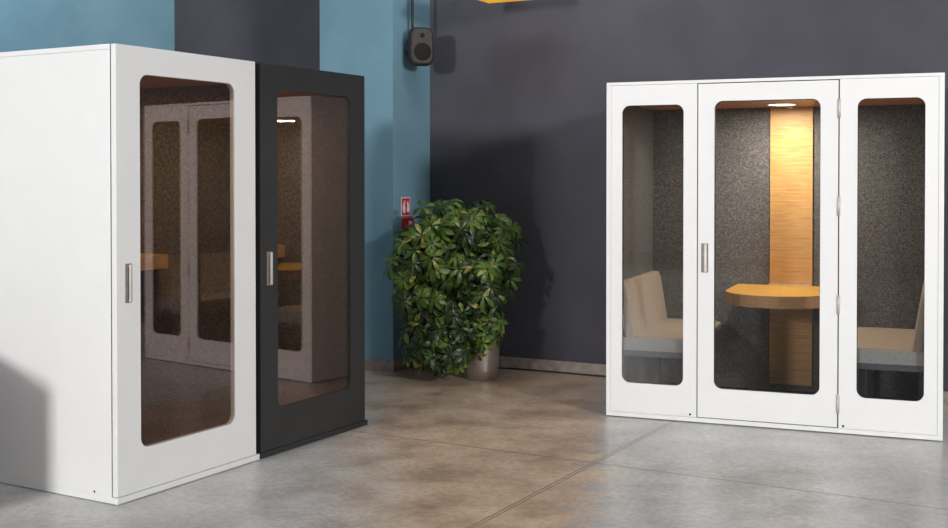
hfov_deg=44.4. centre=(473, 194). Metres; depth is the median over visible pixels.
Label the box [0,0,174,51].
wall
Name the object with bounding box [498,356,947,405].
baseboard
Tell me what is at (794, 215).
booth
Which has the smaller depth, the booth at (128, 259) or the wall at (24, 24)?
the booth at (128, 259)
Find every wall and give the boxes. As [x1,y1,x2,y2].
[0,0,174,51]
[174,0,947,390]
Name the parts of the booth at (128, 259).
panel, handle, door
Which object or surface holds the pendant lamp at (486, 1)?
hanging from the ceiling
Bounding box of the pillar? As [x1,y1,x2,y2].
[320,0,429,359]
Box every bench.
[623,271,720,383]
[857,282,923,398]
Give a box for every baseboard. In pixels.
[365,356,412,372]
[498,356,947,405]
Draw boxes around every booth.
[0,43,259,504]
[255,62,367,458]
[606,72,944,440]
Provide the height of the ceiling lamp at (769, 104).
0.010 m
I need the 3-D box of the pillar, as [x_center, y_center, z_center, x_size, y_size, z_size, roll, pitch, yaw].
[-0.825,-0.725,9.733,0.707,4.300,0.600,0,1,27]
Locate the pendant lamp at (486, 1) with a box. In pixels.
[480,0,524,2]
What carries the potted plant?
on the floor
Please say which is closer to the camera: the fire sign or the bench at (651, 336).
the bench at (651, 336)
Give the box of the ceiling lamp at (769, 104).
[766,103,797,105]
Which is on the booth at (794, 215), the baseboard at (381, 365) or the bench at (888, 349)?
the bench at (888, 349)
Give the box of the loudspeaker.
[407,0,433,65]
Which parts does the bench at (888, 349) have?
leg, leg, seat, seat, rail, backrest, leg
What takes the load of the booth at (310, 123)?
on the floor
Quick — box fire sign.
[401,197,409,215]
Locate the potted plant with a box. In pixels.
[382,198,526,380]
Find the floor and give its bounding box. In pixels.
[0,366,947,527]
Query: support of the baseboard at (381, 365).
attached to the pillar
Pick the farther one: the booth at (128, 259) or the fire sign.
the fire sign
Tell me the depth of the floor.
6.08 m
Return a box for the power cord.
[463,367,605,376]
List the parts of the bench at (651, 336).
leg, backrest, seat, rail, leg, seat, leg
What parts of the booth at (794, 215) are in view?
panel, panel, handle, door, panel, panel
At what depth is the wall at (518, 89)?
9.28 m

